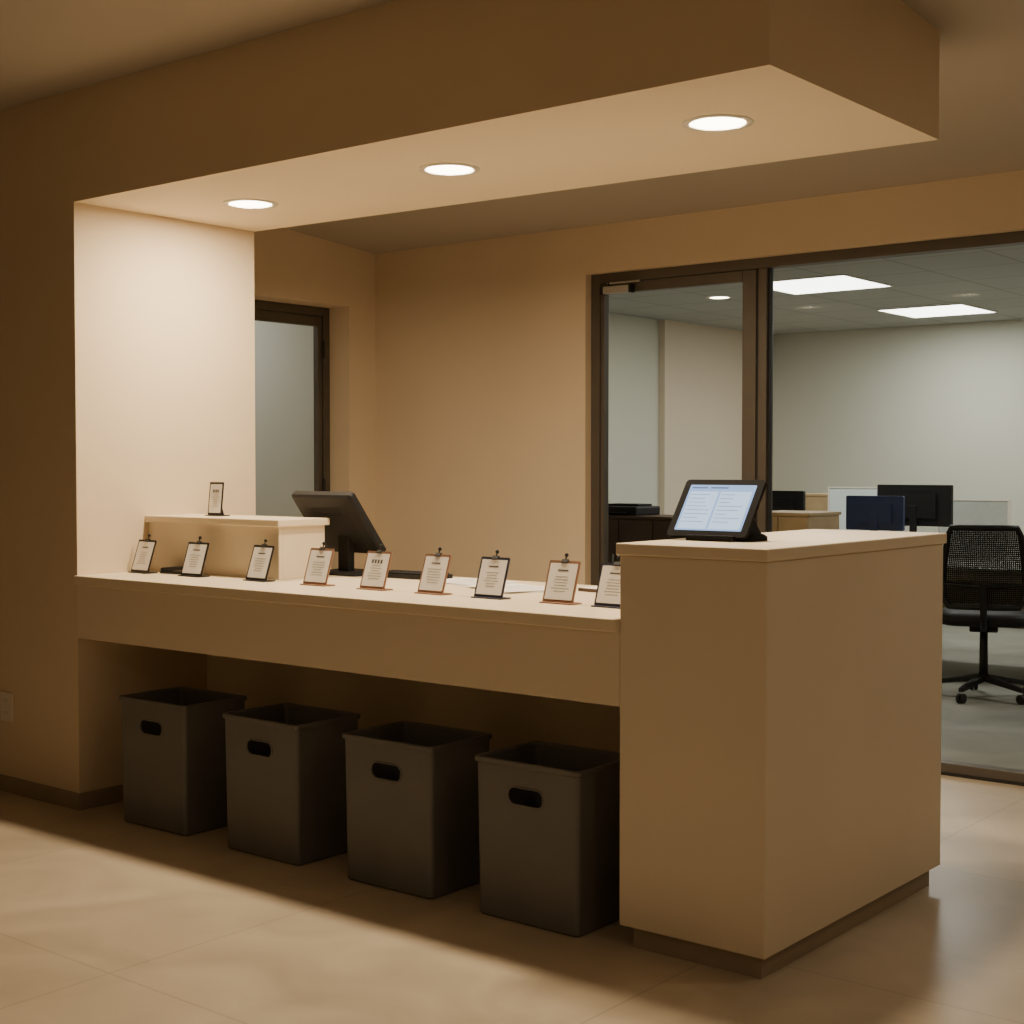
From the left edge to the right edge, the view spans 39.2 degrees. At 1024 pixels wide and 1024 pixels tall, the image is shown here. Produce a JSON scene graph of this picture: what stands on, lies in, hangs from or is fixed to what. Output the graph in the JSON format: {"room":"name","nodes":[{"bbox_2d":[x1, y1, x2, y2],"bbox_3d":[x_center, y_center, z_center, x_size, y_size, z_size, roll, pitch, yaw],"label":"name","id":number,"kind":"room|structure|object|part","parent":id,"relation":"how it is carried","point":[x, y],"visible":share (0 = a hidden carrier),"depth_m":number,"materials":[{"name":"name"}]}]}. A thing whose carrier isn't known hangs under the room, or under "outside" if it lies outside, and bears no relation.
{"room":"reception area","nodes":[
{"label":"reception area","id":0,"kind":"room"},
{"bbox_2d":[0,91,255,792],"bbox_3d":[-3.020,-0.285,7.341,4.070,2.848,0.925,1,2,39],"label":"wall","id":1,"kind":"structure","parent":0,"point":[127,338],"depth_m":5.91,"materials":[{"name":"paint"}]},
{"bbox_2d":[0,692,12,721],"bbox_3d":[-2.127,0.819,6.053,0.085,0.120,0.008,1,2,39],"label":"wall outlet","id":2,"kind":"object","parent":1,"relation":"attached to","point":[6,699],"visible":1,"depth_m":6.05,"materials":[{"name":"white plastic"}]},
{"bbox_2d":[3,696,8,704],"bbox_3d":[-2.128,0.793,6.051,0.040,0.034,0.001,1,2,39],"label":"socket","id":3,"kind":"object","parent":2,"relation":"attached to","point":[5,698],"depth_m":6.05,"materials":[{"name":"white plastic"}]},
{"bbox_2d":[3,709,8,716],"bbox_3d":[-2.128,0.845,6.052,0.040,0.034,0.001,1,2,39],"label":"socket","id":4,"kind":"object","parent":2,"relation":"attached to","point":[5,711],"depth_m":6.05,"materials":[{"name":"white plastic"}]},
{"bbox_2d":[0,774,80,809],"bbox_3d":[-3.309,1.116,7.016,4.082,0.067,0.012,1,2,39],"label":"baseboard","id":5,"kind":"structure","parent":1,"relation":"attached to","point":[49,794],"depth_m":5.89,"materials":[{"name":"brown wood"}]},
{"bbox_2d":[81,784,122,809],"bbox_3d":[-1.432,1.144,6.103,0.012,0.067,0.925,1,2,39],"label":"baseboard","id":6,"kind":"structure","parent":1,"relation":"attached to","point":[109,795],"depth_m":5.81,"materials":[{"name":"brown wood"}]},
{"bbox_2d":[255,321,313,516],"bbox_3d":[-2.009,-0.242,9.589,2.820,2.620,0.100,1,2,39],"label":"glass pane","id":7,"kind":"structure","parent":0,"point":[284,372],"depth_m":9.06,"materials":[{"name":"glass"}]},
{"bbox_2d":[254,228,375,568],"bbox_3d":[-1.461,-0.257,7.847,0.220,2.760,1.820,1,2,39],"label":"wall","id":8,"kind":"structure","parent":0,"point":[291,267],"depth_m":8.33,"materials":[{"name":"paint"}]},
{"bbox_2d":[254,309,321,490],"bbox_3d":[-1.412,-0.008,8.044,0.040,2.230,0.929,1,2,39],"label":"leaf","id":9,"kind":"object","parent":8,"relation":"attached to","point":[315,322],"visible":0.21,"depth_m":8.35,"materials":[{"name":"brown wood"}]},
{"bbox_2d":[254,300,329,490],"bbox_3d":[-1.415,-0.030,8.046,0.070,2.293,1.035,1,2,39],"label":"frame","id":10,"kind":"object","parent":8,"relation":"attached to","point":[258,304],"visible":0.3,"depth_m":8.38,"materials":[{"name":"brown metal"}]},
{"bbox_2d":[322,341,324,357],"bbox_3d":[-1.094,-0.944,8.357,0.018,0.100,0.018,1,2,39],"label":"hinge","id":11,"kind":"object","parent":8,"relation":"attached to","point":[323,342],"visible":1,"depth_m":8.35,"materials":[{"name":"metal"}]},
{"bbox_2d":[323,479,325,490],"bbox_3d":[-1.094,-0.144,8.382,0.018,0.100,0.018,1,2,39],"label":"hinge","id":12,"kind":"object","parent":8,"relation":"attached to","point":[324,480],"visible":0.66,"depth_m":8.37,"materials":[{"name":"metal"}]},
{"bbox_2d":[73,0,939,231],"bbox_3d":[-0.182,-1.423,5.128,3.080,0.435,1.105,1,2,39],"label":"ceiling soffit","id":13,"kind":"structure","parent":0,"point":[335,118],"depth_m":4.58,"materials":[{"name":"beige paint"}]},
{"bbox_2d":[222,198,277,208],"bbox_3d":[-1.038,-1.221,5.707,0.216,0.004,0.216,1,2,39],"label":"recessed light","id":14,"kind":"object","parent":13,"relation":"in","point":[244,203],"visible":1,"depth_m":5.69,"materials":[{"name":"white plastic"}]},
{"bbox_2d":[419,162,479,175],"bbox_3d":[-0.219,-1.200,5.046,0.216,0.004,0.216,1,2,39],"label":"recessed light","id":15,"kind":"object","parent":13,"relation":"in","point":[438,169],"visible":1,"depth_m":5.04,"materials":[{"name":"white plastic"}]},
{"bbox_2d":[682,114,753,131],"bbox_3d":[0.624,-1.179,4.365,0.216,0.004,0.216,1,2,39],"label":"recessed light","id":16,"kind":"object","parent":13,"relation":"in","point":[710,122],"visible":1,"depth_m":4.35,"materials":[{"name":"white plastic"}]},
{"bbox_2d":[0,624,1023,1023],"bbox_3d":[0.854,1.240,5.715,12.200,0.100,14.900,1,2,39],"label":"floor","id":17,"kind":"structure","parent":0,"point":[105,918],"depth_m":4.12,"materials":[{"name":"tile"}]},
{"bbox_2d":[118,686,246,835],"bbox_3d":[-1.266,0.950,5.542,0.401,0.488,0.313,1,2,38],"label":"waste bin","id":18,"kind":"object","parent":17,"relation":"on","point":[174,740],"visible":0.95,"depth_m":5.41,"materials":[{"name":"plastic"}]},
{"bbox_2d":[222,702,359,865],"bbox_3d":[-0.788,0.963,5.145,0.401,0.488,0.313,1,2,39],"label":"waste bin","id":19,"kind":"object","parent":17,"relation":"on","point":[286,762],"visible":0.98,"depth_m":5.02,"materials":[{"name":"plastic"}]},
{"bbox_2d":[342,721,491,898],"bbox_3d":[-0.313,0.975,4.762,0.401,0.488,0.313,1,2,38],"label":"waste bin","id":20,"kind":"object","parent":17,"relation":"on","point":[412,787],"visible":0.97,"depth_m":4.64,"materials":[{"name":"plastic"}]},
{"bbox_2d":[74,514,946,978],"bbox_3d":[-0.159,0.622,5.213,3.088,1.168,1.203,1,2,39],"label":"reception desk","id":21,"kind":"object","parent":17,"relation":"on","point":[771,709],"visible":0.91,"depth_m":4.21,"materials":[{"name":"laminate"}]},
{"bbox_2d":[128,534,156,573],"bbox_3d":[-1.497,0.168,5.848,0.126,0.157,0.068,2,2,42],"label":"card holder","id":22,"kind":"object","parent":21,"relation":"on","point":[145,549],"visible":1,"depth_m":5.84,"materials":[{"name":"black plastic"}]},
{"bbox_2d":[160,566,182,573],"bbox_3d":[-1.351,0.231,5.787,0.152,0.034,0.036,1,2,32],"label":"stapler","id":23,"kind":"object","parent":21,"relation":"on","point":[166,570],"visible":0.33,"depth_m":5.79,"materials":[{"name":"black plastic"}]},
{"bbox_3d":[-1.354,0.228,5.788,0.145,0.016,0.028,-5,-1,32],"label":"arm","id":24,"kind":"part","parent":23,"relation":"part of","materials":[{"name":"black plastic"}]},
{"bbox_2d":[178,536,209,576],"bbox_3d":[-1.247,0.174,5.659,0.126,0.157,0.068,1,2,37],"label":"card holder","id":25,"kind":"object","parent":21,"relation":"on","point":[196,552],"visible":1,"depth_m":5.65,"materials":[{"name":"white paper"}]},
{"bbox_2d":[205,482,229,515],"bbox_3d":[-1.204,-0.053,5.879,0.091,0.138,0.057,1,2,39],"label":"sign holder","id":26,"kind":"object","parent":21,"relation":"on","point":[216,491],"visible":1,"depth_m":5.87,"materials":[{"name":"black plastic"}]},
{"bbox_2d":[149,522,324,579],"bbox_3d":[-1.124,0.147,5.826,0.800,0.202,0.240,1,2,39],"label":"shelf","id":27,"kind":"object","parent":21,"relation":"attached to","point":[231,544],"depth_m":5.64,"materials":[{"name":"laminate"}]},
{"bbox_2d":[145,514,329,526],"bbox_3d":[-1.119,0.033,5.812,0.820,0.028,0.270,1,2,39],"label":"shelf","id":28,"kind":"object","parent":21,"relation":"attached to","point":[173,520],"depth_m":5.69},
{"bbox_2d":[243,539,274,581],"bbox_3d":[-0.952,0.181,5.433,0.126,0.157,0.068,2,2,42],"label":"card holder","id":29,"kind":"object","parent":21,"relation":"on","point":[261,557],"visible":1,"depth_m":5.43,"materials":[{"name":"black plastic"}]},
{"bbox_2d":[300,542,334,586],"bbox_3d":[-0.704,0.188,5.233,0.126,0.157,0.068,1,2,38],"label":"card holder","id":30,"kind":"object","parent":21,"relation":"on","point":[319,563],"visible":1,"depth_m":5.23,"materials":[{"name":"white paper"}]},
{"bbox_2d":[310,562,324,574],"bbox_3d":[-0.707,0.205,5.230,0.065,0.049,0.001,1,-16,39],"label":"print","id":31,"kind":"object","parent":30,"relation":"attached to","point":[320,562],"depth_m":5.23},
{"bbox_2d":[292,491,385,576],"bbox_3d":[-0.679,0.083,5.762,0.340,0.334,0.247,1,2,39],"label":"computer monitor","id":32,"kind":"object","parent":21,"relation":"on","point":[350,531],"visible":0.73,"depth_m":5.70,"materials":[{"name":"plastic"}]},
{"bbox_2d":[74,570,619,632],"bbox_3d":[-0.436,0.285,5.240,2.612,0.038,0.913,1,2,39],"label":"countertop","id":33,"kind":"structure","parent":21,"relation":"on","point":[522,608],"depth_m":4.82,"materials":[{"name":"beige laminate"}]},
{"bbox_2d":[356,544,392,590],"bbox_3d":[-0.478,0.193,5.051,0.126,0.157,0.068,1,2,39],"label":"card holder","id":34,"kind":"object","parent":21,"relation":"on","point":[377,563],"visible":1,"depth_m":5.05,"materials":[{"name":"white paper"}]},
{"bbox_2d":[367,565,380,578],"bbox_3d":[-0.481,0.211,5.047,0.067,0.049,0.001,2,-16,39],"label":"print","id":35,"kind":"object","parent":34,"relation":"attached to","point":[372,565],"depth_m":5.05},
{"bbox_3d":[-0.296,0.845,5.430,2.612,0.708,0.030,1,2,39],"label":"knee panel","id":36,"kind":"part","parent":21,"relation":"part of","materials":[{"name":"laminate"}]},
{"bbox_2d":[387,570,452,579],"bbox_3d":[-0.388,0.244,5.594,0.300,0.021,0.140,1,2,36],"label":"keyboard","id":37,"kind":"object","parent":21,"relation":"on","point":[401,574],"visible":0.57,"depth_m":5.55,"materials":[{"name":"black plastic"}]},
{"bbox_2d":[414,547,451,594],"bbox_3d":[-0.263,0.199,4.877,0.126,0.157,0.068,2,2,41],"label":"card holder","id":38,"kind":"object","parent":21,"relation":"on","point":[435,569],"visible":1,"depth_m":4.87,"materials":[{"name":"white paper"}]},
{"bbox_2d":[426,568,441,582],"bbox_3d":[-0.267,0.216,4.874,0.066,0.049,0.001,2,-16,41],"label":"print","id":39,"kind":"object","parent":38,"relation":"attached to","point":[428,568],"depth_m":4.87},
{"bbox_2d":[446,578,517,586],"bbox_3d":[-0.156,0.260,5.356,0.240,0.004,0.317,-2,2,-42],"label":"paper stack","id":40,"kind":"object","parent":21,"relation":"on","point":[454,581],"visible":0.56,"depth_m":5.35,"materials":[{"name":"white paper"}]},
{"bbox_2d":[471,550,510,599],"bbox_3d":[-0.066,0.204,4.718,0.126,0.157,0.068,1,2,39],"label":"card holder","id":41,"kind":"object","parent":21,"relation":"on","point":[493,571],"visible":1,"depth_m":4.71,"materials":[{"name":"paper"}]},
{"bbox_2d":[483,572,497,586],"bbox_3d":[-0.069,0.221,4.715,0.063,0.049,0.001,2,-16,38],"label":"print","id":42,"kind":"object","parent":41,"relation":"attached to","point":[487,572],"depth_m":4.71},
{"bbox_2d":[470,583,544,592],"bbox_3d":[0.003,0.268,5.060,0.258,0.007,0.329,-1,2,-23],"label":"paper stack","id":43,"kind":"object","parent":21,"relation":"on","point":[511,587],"visible":0.66,"depth_m":5.01,"materials":[{"name":"white paper"}]},
{"bbox_2d":[505,585,543,590],"bbox_3d":[0.014,0.266,5.035,0.160,0.001,0.183,-1,2,-33],"label":"print","id":44,"kind":"object","parent":43,"relation":"on","point":[507,587],"depth_m":5.01},
{"bbox_2d":[539,553,581,604],"bbox_3d":[0.156,0.209,4.539,0.126,0.157,0.068,1,2,38],"label":"card holder","id":45,"kind":"object","parent":21,"relation":"on","point":[562,575],"visible":1,"depth_m":4.54,"materials":[{"name":"white paper"}]},
{"bbox_2d":[551,576,567,591],"bbox_3d":[0.153,0.227,4.536,0.069,0.049,0.001,2,-16,38],"label":"print","id":46,"kind":"object","parent":45,"relation":"attached to","point":[556,576],"depth_m":4.53},
{"bbox_2d":[578,586,596,591],"bbox_3d":[0.362,0.269,4.963,0.160,0.012,0.220,-2,2,-44],"label":"notebook","id":47,"kind":"object","parent":21,"relation":"on","point":[593,588],"visible":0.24,"depth_m":4.96,"materials":[{"name":"white paper"}]},
{"bbox_2d":[591,556,619,608],"bbox_3d":[0.312,0.213,4.413,0.126,0.157,0.068,2,2,40],"label":"card holder","id":48,"kind":"object","parent":21,"relation":"on","point":[608,587],"visible":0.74,"depth_m":4.42,"materials":[{"name":"paper"}]},
{"bbox_2d":[605,579,619,594],"bbox_3d":[0.309,0.231,4.410,0.061,0.049,0.001,2,-16,40],"label":"print","id":49,"kind":"object","parent":48,"relation":"attached to","point":[608,579],"depth_m":4.42},
{"bbox_2d":[667,479,767,541],"bbox_3d":[0.604,-0.006,4.231,0.269,0.177,0.162,1,2,39],"label":"tablet","id":50,"kind":"object","parent":21,"relation":"on","point":[706,510],"visible":1,"depth_m":4.21,"materials":[{"name":"black plastic"}]},
{"bbox_2d":[475,741,619,936],"bbox_3d":[0.134,0.986,4.396,0.401,0.488,0.313,1,2,39],"label":"waste bin","id":51,"kind":"object","parent":17,"relation":"on","point":[549,813],"visible":0.9,"depth_m":4.28,"materials":[{"name":"plastic"}]},
{"bbox_2d":[608,514,680,562],"bbox_3d":[0.953,0.543,9.780,0.840,1.040,0.440,1,2,39],"label":"credenza","id":52,"kind":"object","parent":17,"relation":"on","point":[621,528],"visible":0.23,"depth_m":9.62,"materials":[{"name":"brown wood"}]},
{"bbox_2d":[608,503,659,515],"bbox_3d":[0.768,-0.019,9.899,0.380,0.074,0.340,1,2,39],"label":"printer","id":53,"kind":"object","parent":52,"relation":"on","point":[631,509],"visible":0.73,"depth_m":9.78,"materials":[{"name":"black plastic"}]},
{"bbox_2d":[608,503,651,512],"bbox_3d":[0.758,-0.026,9.887,0.280,0.060,0.310,1,2,39],"label":"tray","id":54,"kind":"object","parent":53,"relation":"on","point":[612,507],"depth_m":9.79,"materials":[{"name":"plastic"}]},
{"bbox_2d":[772,510,840,531],"bbox_3d":[1.698,0.548,8.664,0.400,1.100,0.440,1,2,39],"label":"base cabinet","id":55,"kind":"object","parent":17,"relation":"on","point":[782,520],"visible":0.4,"depth_m":8.48,"materials":[{"name":"wood"}]},
{"bbox_2d":[805,493,827,510],"bbox_3d":[2.696,0.427,11.712,0.720,1.150,0.440,1,2,39],"label":"base cabinet","id":56,"kind":"object","parent":17,"relation":"on","point":[814,501],"visible":0.07,"depth_m":11.63,"materials":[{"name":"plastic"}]},
{"bbox_2d":[942,525,1023,704],"bbox_3d":[2.794,0.583,8.518,0.640,1.037,0.663,1,2,19],"label":"office chair","id":57,"kind":"object","parent":17,"relation":"on","point":[984,616],"visible":0.98,"depth_m":8.29,"materials":[{"name":"black plastic"}]},
{"bbox_3d":[2.654,0.997,8.614,0.280,0.074,0.050,1,2,25],"label":"leg","id":58,"kind":"part","parent":57,"relation":"part of","materials":[{"name":"black plastic"}]},
{"bbox_3d":[2.691,1.003,8.429,0.050,0.074,0.280,2,2,43],"label":"leg","id":59,"kind":"part","parent":57,"relation":"part of","materials":[{"name":"black plastic"}]},
{"bbox_3d":[2.806,0.624,8.553,0.500,0.075,0.480,1,2,19],"label":"seat","id":60,"kind":"part","parent":57,"relation":"part of","materials":[{"name":"fabric"}]},
{"bbox_3d":[2.709,0.320,8.261,0.486,0.496,0.137,1,2,19],"label":"frame","id":61,"kind":"part","parent":57,"relation":"part of","materials":[{"name":"black plastic"}]},
{"bbox_3d":[2.875,1.003,8.411,0.231,0.074,0.214,1,2,19],"label":"leg","id":62,"kind":"part","parent":57,"relation":"part of","materials":[{"name":"black plastic"}]},
{"bbox_3d":[2.957,0.998,8.577,0.280,0.074,0.050,0,2,-11],"label":"leg","id":63,"kind":"part","parent":57,"relation":"part of","materials":[{"name":"black plastic"}]},
{"bbox_2d":[942,556,1023,628],"bbox_3d":[2.974,0.696,9.836,2.900,0.730,1.200,1,2,39],"label":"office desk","id":64,"kind":"object","parent":17,"relation":"on","point":[944,606],"visible":0.02,"depth_m":9.96,"materials":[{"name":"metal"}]},
{"bbox_2d":[772,491,805,510],"bbox_3d":[1.892,0.083,10.228,0.400,0.470,0.180,1,2,39],"label":"monitor","id":65,"kind":"object","parent":64,"relation":"on","point":[781,500],"visible":0.25,"depth_m":10.16,"materials":[{"name":"black plastic"}]},
{"bbox_2d":[828,487,881,530],"bbox_3d":[2.580,0.059,10.713,0.484,0.488,0.038,1,2,39],"label":"divider","id":66,"kind":"object","parent":64,"relation":"on","point":[836,495],"visible":0.26,"depth_m":10.77,"materials":[{"name":"white plastic"}]},
{"bbox_2d":[846,496,904,530],"bbox_3d":[2.426,0.115,9.631,0.400,0.444,0.180,1,2,36],"label":"monitor","id":67,"kind":"object","parent":64,"relation":"on","point":[872,513],"visible":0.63,"depth_m":9.61,"materials":[{"name":"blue plastic"}]},
{"bbox_2d":[877,485,952,531],"bbox_3d":[2.781,0.069,9.960,0.540,0.514,0.180,1,2,39],"label":"monitor","id":68,"kind":"object","parent":64,"relation":"on","point":[925,505],"visible":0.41,"depth_m":9.89,"materials":[{"name":"black plastic"}]},
{"bbox_2d":[936,499,1010,557],"bbox_3d":[3.268,0.115,10.198,0.524,0.408,0.038,1,2,39],"label":"divider","id":69,"kind":"object","parent":64,"relation":"on","point":[965,511],"visible":0.36,"depth_m":10.15,"materials":[{"name":"fabric"}]},
{"bbox_2d":[0,0,1023,253],"bbox_3d":[-1.078,-1.536,3.234,12.400,0.395,8.750,1,2,39],"label":"ceiling","id":70,"kind":"structure","parent":0,"point":[48,48],"depth_m":5.45,"materials":[{"name":"paint"}]},
{"bbox_2d":[608,313,658,505],"bbox_3d":[0.538,-0.300,11.484,0.100,2.618,6.050,1,2,39],"label":"wall","id":71,"kind":"structure","parent":0,"point":[633,461],"depth_m":11.98,"materials":[{"name":"paint"}]},
{"bbox_2d":[375,170,1023,584],"bbox_3d":[2.721,-0.141,5.738,9.380,2.660,0.150,1,2,39],"label":"wall","id":72,"kind":"structure","parent":0,"point":[483,347],"depth_m":7.78,"materials":[{"name":"paint"}]},
{"bbox_2d":[600,269,756,569],"bbox_3d":[0.833,-0.024,7.271,0.917,2.310,0.045,1,2,39],"label":"leaf","id":73,"kind":"object","parent":72,"relation":"attached to","point":[748,278],"visible":0.48,"depth_m":7.03,"materials":[{"name":"brown metal"}]},
{"bbox_2d":[603,280,639,294],"bbox_3d":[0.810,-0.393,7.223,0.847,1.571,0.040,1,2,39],"label":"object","id":74,"kind":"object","parent":73,"relation":"attached to","point":[617,289],"depth_m":7.39,"materials":[{"name":"metal"}]},
{"bbox_2d":[600,284,634,295],"bbox_3d":[0.541,-1.147,7.417,0.195,0.045,0.040,1,2,39],"label":"door closer","id":75,"kind":"structure","parent":74,"relation":"attached to","point":[631,287],"depth_m":7.36,"materials":[{"name":"black metal"}]},
{"bbox_3d":[0.573,-1.179,7.387,0.200,0.010,0.015,1,2,39],"label":"closer arm","id":76,"kind":"part","parent":74,"relation":"part of","materials":[{"name":"paint"}]},
{"bbox_2d":[591,231,1023,782],"bbox_3d":[2.395,-0.006,6.019,5.035,2.373,0.070,1,2,39],"label":"frame","id":77,"kind":"object","parent":72,"relation":"attached to","point":[763,264],"visible":0.49,"depth_m":6.92,"materials":[{"name":"brown metal"}]},
{"bbox_2d":[756,268,1023,785],"bbox_3d":[2.751,0.028,5.723,4.008,2.323,0.064,1,2,39],"label":"gasket","id":78,"kind":"object","parent":72,"relation":"attached to","point":[770,269],"visible":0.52,"depth_m":6.93,"materials":[{"name":"rubber"}]},
{"bbox_2d":[659,320,741,514],"bbox_3d":[1.857,-0.347,12.989,0.060,2.618,1.850,1,2,39],"label":"wall pier","id":79,"kind":"object","parent":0,"point":[700,366],"visible":0.43,"depth_m":12.64,"materials":[{"name":"beige paint"}]},
{"bbox_2d":[609,245,1023,334],"bbox_3d":[3.603,-1.583,9.031,12.200,0.100,6.150,1,2,39],"label":"ceiling","id":80,"kind":"structure","parent":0,"point":[987,278],"depth_m":10.61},
{"bbox_2d":[706,296,731,298],"bbox_3d":[1.527,-1.579,10.600,0.188,0.004,0.188,1,2,39],"label":"recessed light","id":81,"kind":"object","parent":80,"relation":"in","point":[710,297],"visible":1,"depth_m":10.59,"materials":[{"name":"white plastic"}]},
{"bbox_2d":[742,274,893,294],"bbox_3d":[2.098,-1.554,9.850,0.760,0.008,0.760,1,2,39],"label":"frame","id":82,"kind":"object","parent":80,"relation":"attached to","point":[888,285],"visible":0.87,"depth_m":9.62,"materials":[{"name":"white metal"}]},
{"bbox_2d":[774,276,886,293],"bbox_3d":[2.098,-1.556,9.850,0.730,0.004,0.730,1,2,39],"label":"diffuser","id":83,"kind":"object","parent":82,"relation":"attached to","point":[835,283],"visible":0.79,"depth_m":9.82,"materials":[{"name":"white plastic"}]},
{"bbox_2d":[875,303,998,317],"bbox_3d":[3.398,-1.606,11.499,0.710,0.008,0.760,1,2,39],"label":"frame","id":84,"kind":"object","parent":80,"relation":"attached to","point":[993,311],"visible":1,"depth_m":11.34,"materials":[{"name":"white metal"}]},
{"bbox_2d":[879,305,991,317],"bbox_3d":[3.398,-1.607,11.499,0.680,0.004,0.730,1,2,39],"label":"diffuser","id":85,"kind":"object","parent":84,"relation":"attached to","point":[949,309],"visible":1,"depth_m":11.53,"materials":[{"name":"white plastic"}]},
{"bbox_2d":[772,319,1023,557],"bbox_3d":[5.441,-0.296,11.348,12.200,2.618,0.100,1,2,39],"label":"wall","id":86,"kind":"structure","parent":0,"point":[939,404],"depth_m":12.83,"materials":[{"name":"paint"}]}
]}

